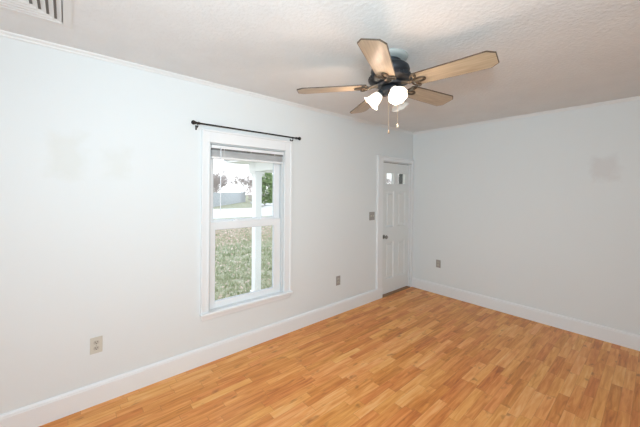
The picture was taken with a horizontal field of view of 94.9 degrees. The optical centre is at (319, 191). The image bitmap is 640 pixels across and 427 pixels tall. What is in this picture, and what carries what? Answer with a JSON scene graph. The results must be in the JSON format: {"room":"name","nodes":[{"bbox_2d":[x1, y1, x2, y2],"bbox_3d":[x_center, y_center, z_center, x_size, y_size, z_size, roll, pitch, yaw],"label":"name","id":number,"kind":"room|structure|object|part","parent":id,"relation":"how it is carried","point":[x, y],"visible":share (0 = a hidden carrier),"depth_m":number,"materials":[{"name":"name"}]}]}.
{"room":"empty living room","nodes":[
{"label":"empty living room","id":0,"kind":"room"},
{"bbox_2d":[0,36,412,414],"bbox_3d":[-0.663,0.276,3.022,5.920,2.740,0.160,0,0,-41],"label":"wall","id":1,"kind":"structure","parent":0,"point":[100,160],"depth_m":2.22,"materials":[{"name":"white paint"}]},
{"bbox_2d":[90,336,102,354],"bbox_3d":[-1.604,1.098,2.106,0.072,0.116,0.009,0,0,-41],"label":"wall outlet","id":2,"kind":"object","parent":1,"relation":"attached to","point":[96,342],"visible":1,"depth_m":2.10,"materials":[{"name":"beige plastic"}]},
{"bbox_2d":[0,288,382,426],"bbox_3d":[-0.916,1.449,2.698,4.805,0.151,0.019,0,0,-41],"label":"baseboard","id":3,"kind":"structure","parent":1,"relation":"attached to","point":[46,411],"depth_m":2.37,"materials":[{"name":"white wood"}]},
{"bbox_2d":[0,30,412,134],"bbox_3d":[-0.592,-0.959,2.947,5.600,0.030,0.026,0,0,-41],"label":"trim","id":4,"kind":"structure","parent":1,"relation":"attached to","point":[3,33],"depth_m":2.35,"materials":[{"name":"white wood"}]},
{"bbox_2d":[199,128,292,320],"bbox_3d":[-0.735,0.293,2.952,0.975,1.694,0.252,0,0,-41],"label":"window","id":5,"kind":"structure","parent":1,"relation":"in","point":[282,173],"depth_m":2.88,"materials":[{"name":"white wood"}]},
{"bbox_3d":[-0.742,-0.055,2.947,0.776,0.750,0.032,0,0,-41],"label":"sash","id":6,"kind":"part","parent":5,"relation":"part of","materials":[{"name":"glass"}]},
{"bbox_3d":[-0.728,0.673,2.918,0.766,0.789,0.032,0,0,-41],"label":"sash","id":7,"kind":"part","parent":5,"relation":"part of","materials":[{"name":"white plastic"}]},
{"bbox_3d":[-0.742,1.092,2.955,0.975,0.047,0.252,0,0,-41],"label":"sill","id":8,"kind":"part","parent":5,"relation":"part of","materials":[{"name":"white wood"}]},
{"bbox_2d":[211,145,283,210],"bbox_3d":[-0.687,-0.125,2.884,0.766,0.594,0.055,0,0,-41],"label":"window blind","id":9,"kind":"object","parent":5,"relation":"attached to","point":[217,151],"visible":1,"depth_m":2.83,"materials":[{"name":"white plastic"}]},
{"bbox_3d":[-0.690,-0.310,2.888,0.766,0.020,0.034,0,0,-41],"label":"rail","id":10,"kind":"part","parent":9,"relation":"part of","materials":[{"name":"white plastic"}]},
{"bbox_2d":[191,120,300,140],"bbox_3d":[-0.658,-0.571,2.866,1.157,0.071,0.069,0,0,-41],"label":"curtain rod","id":11,"kind":"object","parent":1,"relation":"attached to","point":[193,122],"visible":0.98,"depth_m":2.75,"materials":[{"name":"black metal"}]},
{"bbox_2d":[336,276,339,285],"bbox_3d":[0.230,1.113,3.691,0.072,0.116,0.009,0,0,-41],"label":"wall outlet","id":12,"kind":"object","parent":1,"relation":"attached to","point":[337,277],"visible":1,"depth_m":3.68,"materials":[{"name":"grey plastic"}]},
{"bbox_2d":[369,212,374,219],"bbox_3d":[0.732,0.337,4.110,0.116,0.116,0.020,0,0,-41],"label":"light switch","id":13,"kind":"object","parent":1,"relation":"attached to","point":[371,214],"visible":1,"depth_m":4.11,"materials":[{"name":"grey plastic"}]},
{"bbox_2d":[376,155,413,297],"bbox_3d":[1.105,0.506,4.543,0.931,2.060,0.236,0,0,-41],"label":"door","id":14,"kind":"structure","parent":1,"relation":"in","point":[394,207],"depth_m":4.50,"materials":[{"name":"white wood"}]},
{"bbox_3d":[1.039,1.023,4.443,0.205,0.555,0.028,0,0,-41],"label":"panel","id":15,"kind":"part","parent":14,"relation":"part of","materials":[{"name":"white paint"}]},
{"bbox_3d":[1.045,0.261,4.441,0.205,0.540,0.028,0,0,-41],"label":"panel","id":16,"kind":"part","parent":14,"relation":"part of","materials":[{"name":"white paint"}]},
{"bbox_3d":[1.046,-0.205,4.443,0.205,0.182,0.046,0,0,-41],"label":"lite frame","id":17,"kind":"part","parent":14,"relation":"part of","materials":[{"name":"glass"}]},
{"bbox_3d":[1.090,0.552,4.612,0.715,1.941,0.112,0,0,-41],"label":"storm door frame","id":18,"kind":"part","parent":14,"relation":"part of","materials":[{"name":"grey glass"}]},
{"bbox_3d":[1.272,0.262,4.636,0.205,0.540,0.028,0,0,-41],"label":"panel","id":19,"kind":"part","parent":14,"relation":"part of","materials":[{"name":"white paint"}]},
{"bbox_3d":[1.265,1.024,4.639,0.205,0.555,0.028,0,0,-41],"label":"panel","id":20,"kind":"part","parent":14,"relation":"part of","materials":[{"name":"white paint"}]},
{"bbox_3d":[1.272,-0.204,4.638,0.205,0.182,0.046,0,0,-41],"label":"lite frame","id":21,"kind":"part","parent":14,"relation":"part of","materials":[{"name":"white paint"}]},
{"bbox_2d":[0,0,639,132],"bbox_3d":[0.774,-1.016,1.368,5.600,0.120,4.200,0,0,-41],"label":"ceiling","id":22,"kind":"structure","parent":0,"point":[552,54],"depth_m":1.90,"materials":[{"name":"white paint"}]},
{"bbox_2d":[0,0,73,28],"bbox_3d":[-1.504,-0.972,1.388,0.520,0.019,0.520,0,0,-41],"label":"ceiling vent","id":23,"kind":"object","parent":22,"relation":"in","point":[58,12],"visible":1,"depth_m":1.56,"materials":[{"name":"white metal"}]},
{"bbox_2d":[297,38,498,133],"bbox_3d":[0.533,-0.683,2.083,1.272,0.557,1.274,1,-1,-41],"label":"ceiling fan","id":24,"kind":"object","parent":22,"relation":"hanging from","point":[390,72],"visible":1,"depth_m":1.96,"materials":[{"name":"brown wood"}]},
{"bbox_3d":[0.082,-0.739,2.115,0.490,0.040,0.160,0,-1,4],"label":"blade","id":25,"kind":"part","parent":24,"relation":"part of","materials":[{"name":"brown wood"}]},
{"bbox_3d":[0.374,-0.654,2.109,0.122,0.134,0.131,1,-1,-41],"label":"lamp shade","id":26,"kind":"part","parent":24,"relation":"part of","materials":[{"name":"white glass"}]},
{"bbox_3d":[0.342,-0.761,1.700,0.157,0.044,0.490,0,-1,22],"label":"blade","id":27,"kind":"part","parent":24,"relation":"part of","materials":[{"name":"brown wood"}]},
{"bbox_3d":[0.510,-0.676,1.986,0.054,0.066,0.063,1,-1,-41],"label":"bulb","id":28,"kind":"part","parent":24,"relation":"part of","materials":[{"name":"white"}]},
{"bbox_3d":[0.509,-0.657,1.959,0.119,0.134,0.132,1,-1,-41],"label":"lamp shade","id":29,"kind":"part","parent":24,"relation":"part of","materials":[{"name":"white glass"}]},
{"bbox_3d":[0.852,-0.750,2.308,0.490,0.042,0.158,1,-1,-32],"label":"blade","id":30,"kind":"part","parent":24,"relation":"part of","materials":[{"name":"brown wood"}]},
{"bbox_3d":[0.818,-0.759,1.819,0.490,0.044,0.157,-1,-1,40],"label":"blade","id":31,"kind":"part","parent":24,"relation":"part of","materials":[{"name":"brown wood"}]},
{"bbox_2d":[39,287,639,426],"bbox_3d":[0.751,1.604,1.377,5.600,0.120,4.200,0,0,-41],"label":"floor","id":32,"kind":"structure","parent":0,"point":[412,356],"depth_m":2.42,"materials":[{"name":"laminate"}]},
{"bbox_2d":[413,100,639,334],"bbox_3d":[2.993,0.307,3.196,0.160,2.740,4.360,0,0,-41],"label":"wall","id":33,"kind":"structure","parent":0,"point":[541,212],"depth_m":3.49,"materials":[{"name":"white paint"}]},
{"bbox_2d":[436,260,440,267],"bbox_3d":[1.792,1.087,4.450,0.009,0.116,0.072,0,0,-41],"label":"wall outlet","id":34,"kind":"object","parent":33,"relation":"attached to","point":[438,262],"visible":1,"depth_m":4.45,"materials":[{"name":"grey plastic"}]},
{"bbox_2d":[412,277,639,350],"bbox_3d":[2.863,1.480,3.202,0.019,0.151,4.200,0,0,-41],"label":"baseboard","id":35,"kind":"structure","parent":33,"relation":"attached to","point":[607,334],"depth_m":3.49,"materials":[{"name":"white wood"}]},
{"bbox_2d":[413,96,639,134],"bbox_3d":[2.885,-0.929,3.187,0.026,0.030,4.190,0,0,-41],"label":"trim","id":36,"kind":"structure","parent":33,"relation":"attached to","point":[637,97],"depth_m":3.49,"materials":[{"name":"white wood"}]},
{"label":"outside","id":37,"kind":"structure","parent":0,"visible":0},
{"bbox_2d":[213,195,271,299],"bbox_3d":[-7.044,1.777,83.476,210.000,0.270,129.800,0,0,-41],"label":"ground","id":38,"kind":"structure","parent":37,"point":[246,204],"depth_m":8.56,"materials":[{"name":"green plant"}]},
{"bbox_2d":[213,172,222,192],"bbox_3d":[-16.325,-0.395,41.687,4.336,5.351,4.842,0,0,-41],"label":"bare tree","id":39,"kind":"object","parent":38,"relation":"on","point":[215,182],"visible":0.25,"depth_m":41.59,"materials":[{"name":"grey plant"}]},
{"bbox_2d":[214,175,228,192],"bbox_3d":[-19.543,-0.574,54.460,5.011,5.565,6.503,0,0,-17],"label":"bare tree","id":40,"kind":"object","parent":38,"relation":"on","point":[223,180],"visible":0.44,"depth_m":54.03,"materials":[{"name":"grey plant"}]},
{"bbox_2d":[214,170,231,183],"bbox_3d":[-22.355,-1.593,61.188,7.776,7.508,7.096,0,0,-4],"label":"bare tree","id":41,"kind":"object","parent":38,"relation":"on","point":[223,175],"visible":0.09,"depth_m":62.01,"materials":[{"name":"grey plant"}]},
{"bbox_2d":[213,192,244,206],"bbox_3d":[-14.086,0.989,45.087,0.162,1.950,22.445,0,0,-2],"label":"fence","id":42,"kind":"object","parent":38,"relation":"on","point":[228,198],"visible":0.76,"depth_m":44.94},
{"bbox_2d":[229,172,251,198],"bbox_3d":[-15.714,-1.014,62.066,6.074,6.459,6.034,1,0,9],"label":"bare tree","id":43,"kind":"object","parent":38,"relation":"on","point":[241,180],"visible":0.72,"depth_m":61.07,"materials":[{"name":"grey plant"}]},
{"bbox_2d":[215,226,271,298],"bbox_3d":[-3.469,1.865,13.863,6.299,0.142,20.489,0,0,-4],"label":"fallen leaves","id":44,"kind":"object","parent":38,"relation":"on","point":[218,231],"visible":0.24,"depth_m":11.53,"materials":[{"name":"brown plant"}]},
{"bbox_2d":[246,185,251,200],"bbox_3d":[-12.208,0.270,54.792,3.029,3.594,3.164,0,0,-41],"label":"shrub","id":45,"kind":"object","parent":38,"relation":"on","point":[249,187],"visible":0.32,"depth_m":54.32,"materials":[{"name":"grey plant"}]},
{"bbox_2d":[250,171,264,291],"bbox_3d":[-1.181,0.793,5.475,0.200,2.340,0.210,0,0,-41],"label":"porch column","id":46,"kind":"structure","parent":38,"relation":"on","point":[256,176],"depth_m":5.42,"materials":[{"name":"white wood"}]},
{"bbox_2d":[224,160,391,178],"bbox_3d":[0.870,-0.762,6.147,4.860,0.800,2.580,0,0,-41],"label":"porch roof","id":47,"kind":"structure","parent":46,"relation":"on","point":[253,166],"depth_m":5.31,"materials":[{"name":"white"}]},
{"bbox_2d":[262,173,272,204],"bbox_3d":[-7.327,-0.522,38.840,3.300,5.032,3.292,0,0,-41],"label":"evergreen tree","id":48,"kind":"object","parent":38,"relation":"on","point":[268,180],"visible":0.55,"depth_m":38.09,"materials":[{"name":"green plant"}]},
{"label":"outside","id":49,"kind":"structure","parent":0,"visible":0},
{"bbox_2d":[213,201,271,218],"bbox_3d":[11.606,2.094,54.259,160.000,0.420,26.400,0,0,-41],"label":"road","id":50,"kind":"structure","parent":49,"point":[267,208],"depth_m":26.17,"materials":[{"name":"concrete"}]}
]}

